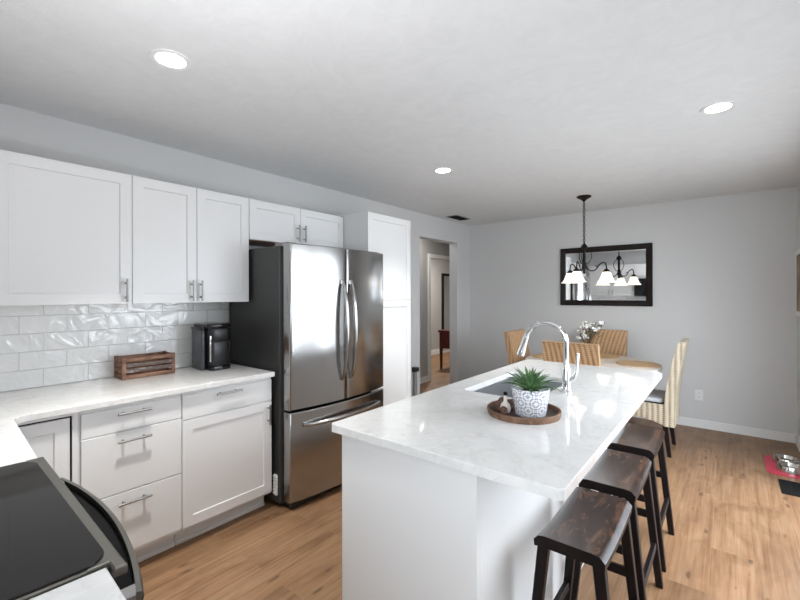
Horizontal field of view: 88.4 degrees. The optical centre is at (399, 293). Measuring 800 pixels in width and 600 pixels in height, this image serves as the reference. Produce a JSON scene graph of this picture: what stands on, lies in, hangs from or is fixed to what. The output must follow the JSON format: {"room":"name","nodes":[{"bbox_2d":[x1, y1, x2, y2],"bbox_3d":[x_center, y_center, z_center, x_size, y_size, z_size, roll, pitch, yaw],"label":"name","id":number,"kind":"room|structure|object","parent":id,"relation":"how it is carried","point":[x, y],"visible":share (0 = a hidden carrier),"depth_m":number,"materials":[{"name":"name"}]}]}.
{"room":"kitchen","nodes":[
{"label":"kitchen","id":0,"kind":"room"},
{"bbox_2d":[0,103,469,396],"bbox_3d":[-0.373,0.214,4.425,0.124,2.438,7.950,0,0,39],"label":"wall","id":1,"kind":"structure","parent":0,"point":[23,131],"depth_m":3.25,"materials":[{"name":"grey paint"}]},
{"bbox_2d":[0,149,131,305],"bbox_3d":[-1.824,-0.309,2.215,0.363,0.734,0.575,0,0,39],"label":"upper cabinet","id":2,"kind":"object","parent":1,"relation":"attached to","point":[66,228],"visible":1,"depth_m":2.10,"materials":[{"name":"white paint"}]},
{"bbox_2d":[0,302,228,391],"bbox_3d":[-1.885,0.288,2.425,0.008,0.457,1.837,0,0,39],"label":"backsplash","id":3,"kind":"structure","parent":1,"relation":"attached to","point":[41,345],"depth_m":2.44,"materials":[{"name":"white tile"}]},
{"bbox_2d":[132,175,248,303],"bbox_3d":[-1.415,-0.310,2.727,0.363,0.734,0.731,0,0,39],"label":"upper cabinet","id":4,"kind":"object","parent":1,"relation":"attached to","point":[190,244],"visible":0.98,"depth_m":2.59,"materials":[{"name":"white paint"}]},
{"bbox_2d":[249,199,342,247],"bbox_3d":[-0.899,-0.531,3.375,0.363,0.292,0.915,0,0,39],"label":"upper cabinet","id":5,"kind":"object","parent":1,"relation":"attached to","point":[270,224],"visible":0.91,"depth_m":3.22,"materials":[{"name":"white paint"}]},
{"bbox_2d":[0,0,799,225],"bbox_3d":[0.315,-1.035,5.634,7.850,0.060,11.200,0,0,39],"label":"ceiling","id":6,"kind":"structure","parent":0,"point":[533,107],"depth_m":2.04,"materials":[{"name":"paint"}]},
{"bbox_2d":[149,48,191,70],"bbox_3d":[-0.985,-1.004,1.768,0.164,0.006,0.164,0,0,39],"label":"recessed light","id":7,"kind":"object","parent":6,"relation":"in","point":[166,58],"visible":1,"depth_m":1.76,"materials":[{"name":"white plastic"}]},
{"bbox_2d":[155,52,185,67],"bbox_3d":[-0.985,-1.005,1.768,0.117,0.002,0.117,0,0,39],"label":"diffuser","id":8,"kind":"object","parent":7,"relation":"attached to","point":[164,59],"depth_m":1.77,"materials":[{"name":"white plastic"}]},
{"bbox_2d":[433,167,452,173],"bbox_3d":[0.351,-1.005,3.360,0.164,0.006,0.164,0,0,39],"label":"recessed light","id":9,"kind":"object","parent":6,"relation":"in","point":[442,170],"visible":1,"depth_m":3.35,"materials":[{"name":"white plastic"}]},
{"bbox_2d":[436,169,449,172],"bbox_3d":[0.351,-1.006,3.360,0.117,0.002,0.117,0,0,39],"label":"diffuser","id":10,"kind":"object","parent":9,"relation":"attached to","point":[437,170],"depth_m":3.37,"materials":[{"name":"white plastic"}]},
{"bbox_2d":[446,215,468,220],"bbox_3d":[0.774,-1.001,5.447,0.160,0.010,0.360,0,0,39],"label":"ceiling vent","id":11,"kind":"object","parent":6,"relation":"in","point":[456,217],"visible":1,"depth_m":5.40,"materials":[{"name":"black metal"}]},
{"bbox_2d":[562,195,615,282],"bbox_3d":[1.887,-0.564,4.223,0.550,0.895,0.515,0,0,39],"label":"chandelier","id":12,"kind":"object","parent":6,"relation":"hanging from","point":[575,276],"visible":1,"depth_m":4.22,"materials":[{"name":"white glass"}]},
{"bbox_2d":[699,100,736,114],"bbox_3d":[1.730,-1.010,2.237,0.164,0.006,0.164,0,0,39],"label":"recessed light","id":13,"kind":"object","parent":6,"relation":"in","point":[722,106],"visible":1,"depth_m":2.23,"materials":[{"name":"white plastic"}]},
{"bbox_2d":[705,103,731,112],"bbox_3d":[1.730,-1.011,2.237,0.117,0.002,0.117,0,0,39],"label":"diffuser","id":14,"kind":"object","parent":13,"relation":"attached to","point":[718,107],"depth_m":2.23,"materials":[{"name":"white plastic"}]},
{"bbox_2d":[420,239,448,376],"bbox_3d":[0.984,0.214,7.468,0.100,2.438,7.100,0,0,39],"label":"wall","id":15,"kind":"structure","parent":0,"point":[426,246],"depth_m":6.66,"materials":[{"name":"grey paint"}]},
{"bbox_2d":[428,253,448,380],"bbox_3d":[0.710,0.389,7.124,0.140,2.090,0.950,0,0,39],"label":"trim","id":16,"kind":"structure","parent":15,"relation":"attached to","point":[430,256],"depth_m":6.73,"materials":[{"name":"white paint"}]},
{"bbox_2d":[431,259,448,349],"bbox_3d":[-0.233,0.219,8.504,0.125,2.438,7.000,0,0,39],"label":"wall","id":17,"kind":"structure","parent":0,"point":[438,267],"depth_m":9.78,"materials":[{"name":"grey paint"}]},
{"bbox_2d":[441,273,449,329],"bbox_3d":[1.267,0.411,10.249,0.040,1.810,0.800,0,0,39],"label":"floor mirror","id":18,"kind":"object","parent":17,"relation":"attached to","point":[445,278],"visible":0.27,"depth_m":10.06,"materials":[{"name":"glass"}]},
{"bbox_2d":[444,276,449,328],"bbox_3d":[1.263,0.411,10.253,0.010,1.700,0.690,0,0,39],"label":"mirror glass","id":19,"kind":"object","parent":18,"relation":"attached to","point":[446,278],"depth_m":10.11,"materials":[{"name":"white mirror"}]},
{"bbox_2d":[138,352,799,599],"bbox_3d":[0.251,1.463,5.559,7.830,0.060,11.400,0,0,39],"label":"floor","id":20,"kind":"structure","parent":0,"point":[737,535],"depth_m":2.35,"materials":[{"name":"brown wood"}]},
{"bbox_2d":[17,413,77,484],"bbox_3d":[-1.810,0.991,2.017,0.608,0.884,0.232,0,0,39],"label":"base cabinet","id":21,"kind":"object","parent":20,"relation":"on","point":[55,439],"visible":0.21,"depth_m":1.86,"materials":[{"name":"white paint"}]},
{"bbox_2d":[0,457,144,599],"bbox_3d":[-1.005,0.935,0.812,0.797,0.990,0.738,0,0,42],"label":"range","id":22,"kind":"object","parent":20,"relation":"on","point":[55,533],"visible":0.95,"depth_m":0.87,"materials":[{"name":"silver metal"}]},
{"bbox_2d":[0,462,103,599],"bbox_3d":[-1.026,0.508,0.804,0.738,0.006,0.595,0,0,42],"label":"cooktop","id":23,"kind":"object","parent":22,"relation":"in","point":[48,541],"depth_m":0.86,"materials":[{"name":"black glass"}]},
{"bbox_2d":[78,394,181,562],"bbox_3d":[-1.577,0.991,2.278,0.645,0.884,0.461,0,0,39],"label":"base cabinet","id":24,"kind":"object","parent":20,"relation":"on","point":[129,454],"visible":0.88,"depth_m":2.11,"materials":[{"name":"white paint"}]},
{"bbox_2d":[174,377,271,544],"bbox_3d":[-1.253,0.991,2.685,0.645,0.884,0.572,0,0,39],"label":"base cabinet","id":25,"kind":"object","parent":20,"relation":"on","point":[226,431],"visible":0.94,"depth_m":2.48,"materials":[{"name":"white paint"}]},
{"bbox_2d":[0,363,274,466],"bbox_3d":[-1.436,0.532,1.943,1.308,0.031,1.965,0,0,39],"label":"countertop","id":26,"kind":"structure","parent":25,"relation":"on","point":[31,404],"depth_m":2.13,"materials":[{"name":"white stone"}]},
{"bbox_2d":[114,351,174,380],"bbox_3d":[-1.616,0.451,2.610,0.147,0.134,0.298,0,0,39],"label":"crate","id":27,"kind":"object","parent":26,"relation":"on","point":[126,367],"visible":1,"depth_m":2.58,"materials":[{"name":"brown wood"}]},
{"bbox_2d":[191,322,230,370],"bbox_3d":[-1.315,0.360,2.855,0.253,0.314,0.185,0,0,39],"label":"coffee maker","id":28,"kind":"object","parent":26,"relation":"on","point":[210,340],"visible":1,"depth_m":2.78,"materials":[{"name":"black plastic"}]},
{"bbox_2d":[230,242,382,508],"bbox_3d":[-0.670,0.544,3.228,0.854,1.776,0.963,0,0,39],"label":"refrigerator","id":29,"kind":"object","parent":20,"relation":"on","point":[312,317],"visible":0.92,"depth_m":2.85,"materials":[{"name":"grey metal"}]},
{"bbox_2d":[340,211,410,405],"bbox_3d":[-0.322,0.369,3.889,0.617,2.125,0.594,0,0,39],"label":"pantry cabinet","id":30,"kind":"object","parent":20,"relation":"on","point":[389,236],"visible":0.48,"depth_m":3.73,"materials":[{"name":"white paint"}]},
{"bbox_2d":[412,367,418,395],"bbox_3d":[0.187,1.160,4.970,0.066,0.545,0.070,0,0,39],"label":"gate post","id":31,"kind":"object","parent":20,"relation":"on","point":[415,370],"visible":0.56,"depth_m":4.95,"materials":[{"name":"grey metal"}]},
{"bbox_2d":[438,329,449,368],"bbox_3d":[1.081,1.064,8.018,0.340,0.740,0.720,0,0,39],"label":"side table","id":32,"kind":"object","parent":20,"relation":"on","point":[444,335],"visible":0.26,"depth_m":7.80,"materials":[{"name":"red wood"}]},
{"bbox_2d":[342,435,595,599],"bbox_3d":[0.609,0.985,2.222,0.627,0.885,1.988,0,0,39],"label":"kitchen island","id":33,"kind":"object","parent":20,"relation":"on","point":[413,528],"visible":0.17,"depth_m":1.43,"materials":[{"name":"white paint"}]},
{"bbox_2d":[332,359,661,500],"bbox_3d":[0.709,0.527,2.143,0.900,0.031,2.037,0,0,39],"label":"island countertop","id":34,"kind":"structure","parent":33,"relation":"on","point":[452,426],"depth_m":1.56,"materials":[{"name":"white stone"}]},
{"bbox_2d":[474,377,561,397],"bbox_3d":[0.684,0.644,2.327,0.404,0.202,0.664,0,0,39],"label":"sink","id":35,"kind":"object","parent":34,"relation":"in","point":[497,388],"visible":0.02,"depth_m":2.55,"materials":[{"name":"silver metal"}]},
{"bbox_2d":[487,399,560,424],"bbox_3d":[0.523,0.498,1.745,0.302,0.027,0.302,0,0,39],"label":"tray","id":36,"kind":"object","parent":34,"relation":"on","point":[553,414],"visible":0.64,"depth_m":1.65,"materials":[{"name":"brown wood"}]},
{"bbox_2d":[494,401,501,410],"bbox_3d":[0.418,0.476,1.750,0.038,0.040,0.040,0,0,39],"label":"pine cone","id":37,"kind":"object","parent":36,"relation":"on","point":[497,404],"visible":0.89,"depth_m":1.74,"materials":[{"name":"brown wood"}]},
{"bbox_2d":[499,406,507,414],"bbox_3d":[0.425,0.479,1.686,0.033,0.035,0.034,0,0,39],"label":"pine cone","id":38,"kind":"object","parent":36,"relation":"on","point":[503,410],"visible":0.95,"depth_m":1.68,"materials":[{"name":"brown wood"}]},
{"bbox_2d":[500,392,510,412],"bbox_3d":[0.443,0.454,1.728,0.046,0.086,0.045,0,0,39],"label":"figurine","id":39,"kind":"object","parent":36,"relation":"on","point":[505,403],"visible":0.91,"depth_m":1.72,"materials":[{"name":"beige ceramic"}]},
{"bbox_2d":[507,399,513,408],"bbox_3d":[0.478,0.477,1.781,0.036,0.039,0.038,0,0,39],"label":"pine cone","id":40,"kind":"object","parent":36,"relation":"on","point":[510,401],"visible":0.66,"depth_m":1.77,"materials":[{"name":"brown wood"}]},
{"bbox_2d":[502,367,561,417],"bbox_3d":[0.536,0.400,1.691,0.229,0.195,0.224,0,0,39],"label":"plant pot","id":41,"kind":"object","parent":36,"relation":"on","point":[530,396],"visible":1,"depth_m":1.65,"materials":[{"name":"ceramic"}]},
{"bbox_2d":[517,321,579,392],"bbox_3d":[0.789,0.329,2.205,0.335,0.365,0.060,0,0,39],"label":"faucet","id":42,"kind":"object","parent":34,"relation":"on","point":[567,379],"visible":1,"depth_m":2.14,"materials":[{"name":"silver metal"}]},
{"bbox_2d":[504,329,529,364],"bbox_3d":[1.510,0.922,4.515,0.586,1.012,0.456,0,0,39],"label":"dining chair","id":43,"kind":"object","parent":20,"relation":"on","point":[513,339],"visible":0.08,"depth_m":4.52,"materials":[{"name":"wicker"}]},
{"bbox_2d":[542,340,600,365],"bbox_3d":[1.620,0.921,3.726,0.456,1.012,0.586,0,0,39],"label":"dining chair","id":44,"kind":"object","parent":20,"relation":"on","point":[552,350],"visible":0.04,"depth_m":3.49,"materials":[{"name":"wicker"}]},
{"bbox_2d":[532,487,638,599],"bbox_3d":[0.684,1.120,1.508,0.321,0.612,0.450,0,0,39],"label":"bar stool","id":45,"kind":"object","parent":20,"relation":"on","point":[589,527],"visible":1,"depth_m":1.47,"materials":[{"name":"brown wood"}]},
{"bbox_2d":[525,355,662,371],"bbox_3d":[1.908,1.051,4.133,1.240,0.749,1.240,0,0,39],"label":"dining table","id":46,"kind":"object","parent":20,"relation":"on","point":[611,363],"visible":0.11,"depth_m":3.98,"materials":[{"name":"brown wood"}]},
{"bbox_2d":[532,353,542,358],"bbox_3d":[1.618,0.674,4.429,0.384,0.006,0.384,0,0,39],"label":"placemat","id":47,"kind":"object","parent":46,"relation":"on","point":[533,355],"visible":0.37,"depth_m":4.47,"materials":[{"name":"beige wicker"}]},
{"bbox_2d":[576,321,604,343],"bbox_3d":[1.942,0.475,4.201,0.299,0.402,0.337,0,0,39],"label":"flower vase","id":48,"kind":"object","parent":46,"relation":"on","point":[591,326],"visible":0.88,"depth_m":4.18,"materials":[{"name":"white plant"}]},
{"bbox_2d":[600,353,619,358],"bbox_3d":[2.169,0.673,4.462,0.384,0.006,0.384,0,0,39],"label":"placemat","id":49,"kind":"object","parent":46,"relation":"on","point":[602,355],"visible":0.48,"depth_m":4.38,"materials":[{"name":"beige wicker"}]},
{"bbox_2d":[616,360,661,367],"bbox_3d":[2.281,0.672,3.938,0.384,0.006,0.384,0,0,39],"label":"placemat","id":50,"kind":"object","parent":46,"relation":"on","point":[632,363],"visible":1,"depth_m":3.90,"materials":[{"name":"beige wicker"}]},
{"bbox_2d":[583,329,627,355],"bbox_3d":[2.214,0.920,4.558,0.456,1.012,0.586,0,0,39],"label":"dining chair","id":51,"kind":"object","parent":20,"relation":"on","point":[614,342],"visible":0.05,"depth_m":4.67,"materials":[{"name":"wicker"}]},
{"bbox_2d":[571,449,662,599],"bbox_3d":[1.020,1.120,1.931,0.321,0.612,0.450,0,0,39],"label":"bar stool","id":52,"kind":"object","parent":20,"relation":"on","point":[621,474],"visible":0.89,"depth_m":1.87,"materials":[{"name":"brown wood"}]},
{"bbox_2d":[607,423,674,572],"bbox_3d":[1.368,1.120,2.370,0.321,0.612,0.450,0,0,39],"label":"bar stool","id":53,"kind":"object","parent":20,"relation":"on","point":[642,440],"visible":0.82,"depth_m":2.31,"materials":[{"name":"brown wood"}]},
{"bbox_2d":[632,338,688,457],"bbox_3d":[2.335,0.919,3.844,0.586,1.012,0.456,0,0,39],"label":"dining chair","id":54,"kind":"object","parent":20,"relation":"on","point":[662,407],"visible":0.56,"depth_m":3.58,"materials":[{"name":"wicker"}]},
{"bbox_2d":[645,389,665,401],"bbox_3d":[2.276,0.948,3.891,0.405,0.044,0.410,0,0,39],"label":"cushion","id":55,"kind":"object","parent":54,"relation":"on","point":[656,395],"depth_m":3.70,"materials":[{"name":"grey fabric"}]},
{"bbox_2d":[764,455,799,478],"bbox_3d":[3.161,1.419,3.370,0.254,0.006,0.470,0,0,39],"label":"pet mat","id":56,"kind":"object","parent":20,"relation":"on","point":[770,465],"visible":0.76,"depth_m":3.33,"materials":[{"name":"red plastic"}]},
{"bbox_2d":[772,454,799,464],"bbox_3d":[3.228,1.393,3.438,0.172,0.047,0.172,0,0,39],"label":"pet bowl","id":57,"kind":"object","parent":56,"relation":"on","point":[776,457],"visible":0.77,"depth_m":3.46,"materials":[{"name":"silver metal"}]},
{"bbox_2d":[776,461,799,475],"bbox_3d":[3.118,1.393,3.283,0.172,0.047,0.172,0,0,39],"label":"pet bowl","id":58,"kind":"object","parent":56,"relation":"on","point":[791,468],"visible":1,"depth_m":3.28,"materials":[{"name":"silver metal"}]},
{"bbox_2d":[778,479,799,496],"bbox_3d":[2.871,1.419,2.994,0.155,0.008,0.290,0,0,39],"label":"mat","id":59,"kind":"object","parent":20,"relation":"in","point":[787,487],"visible":1,"depth_m":3.00,"materials":[{"name":"black"}]},
{"bbox_3d":[-0.622,0.987,0.388,0.398,0.882,0.610,0,0,42],"label":"base cabinet","id":60,"kind":"object","parent":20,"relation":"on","visible":0},
{"bbox_2d":[29,568,125,599],"bbox_3d":[-0.616,0.528,0.390,0.409,0.031,0.659,0,0,42],"label":"countertop","id":61,"kind":"structure","parent":60,"relation":"on","point":[98,585],"depth_m":0.71,"materials":[{"name":"white stone"}]},
{"bbox_2d":[470,187,796,433],"bbox_3d":[2.500,0.207,5.000,3.650,2.438,0.120,0,0,39],"label":"wall","id":62,"kind":"structure","parent":0,"point":[724,266],"depth_m":4.42,"materials":[{"name":"grey paint"}]},
{"bbox_2d":[560,243,652,305],"bbox_3d":[2.446,-0.214,4.942,1.010,0.716,0.035,0,0,39],"label":"wall mirror","id":63,"kind":"object","parent":62,"relation":"attached to","point":[630,266],"visible":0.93,"depth_m":4.88,"materials":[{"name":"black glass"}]},
{"bbox_2d":[695,389,702,400],"bbox_3d":[3.181,1.079,4.374,0.072,0.112,0.010,0,0,39],"label":"wall outlet","id":64,"kind":"object","parent":62,"relation":"attached to","point":[698,393],"visible":1,"depth_m":4.37,"materials":[{"name":"white plastic"}]},
{"bbox_2d":[632,416,796,442],"bbox_3d":[2.403,1.384,4.992,3.500,0.085,0.015,0,0,39],"label":"baseboard","id":65,"kind":"structure","parent":62,"relation":"attached to","point":[736,429],"depth_m":4.17,"materials":[{"name":"white paint"}]},
{"bbox_2d":[796,182,799,438],"bbox_3d":[1.861,0.204,1.411,0.130,2.438,6.527,0,0,39],"label":"wall","id":66,"kind":"structure","parent":0,"point":[798,185],"depth_m":3.83,"materials":[{"name":"grey paint"}]},
{"bbox_2d":[795,249,799,316],"bbox_3d":[3.553,-0.098,3.646,0.014,0.610,0.652,0,0,39],"label":"picture frame","id":67,"kind":"object","parent":66,"relation":"attached to","point":[797,252],"visible":1,"depth_m":3.81,"materials":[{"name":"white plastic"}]},
{"bbox_2d":[796,254,799,311],"bbox_3d":[3.554,-0.098,3.644,0.006,0.530,0.570,0,0,39],"label":"picture","id":68,"kind":"object","parent":67,"relation":"attached to","point":[797,255],"depth_m":3.77},
{"bbox_2d":[795,435,799,451],"bbox_3d":[2.109,1.381,1.831,0.015,0.085,5.292,0,0,39],"label":"baseboard","id":69,"kind":"structure","parent":66,"relation":"attached to","point":[797,440],"depth_m":3.79,"materials":[{"name":"white paint"}]},
{"bbox_3d":[0.656,0.216,7.794,2.480,2.438,7.200,0,0,39],"label":"wall","id":70,"kind":"structure","parent":0,"visible":0},
{"bbox_2d":[420,348,449,383],"bbox_3d":[0.444,1.381,7.964,1.600,0.110,7.000,0,0,39],"label":"baseboard","id":71,"kind":"structure","parent":70,"relation":"attached to","point":[424,379],"depth_m":9.62,"materials":[{"name":"white paint"}]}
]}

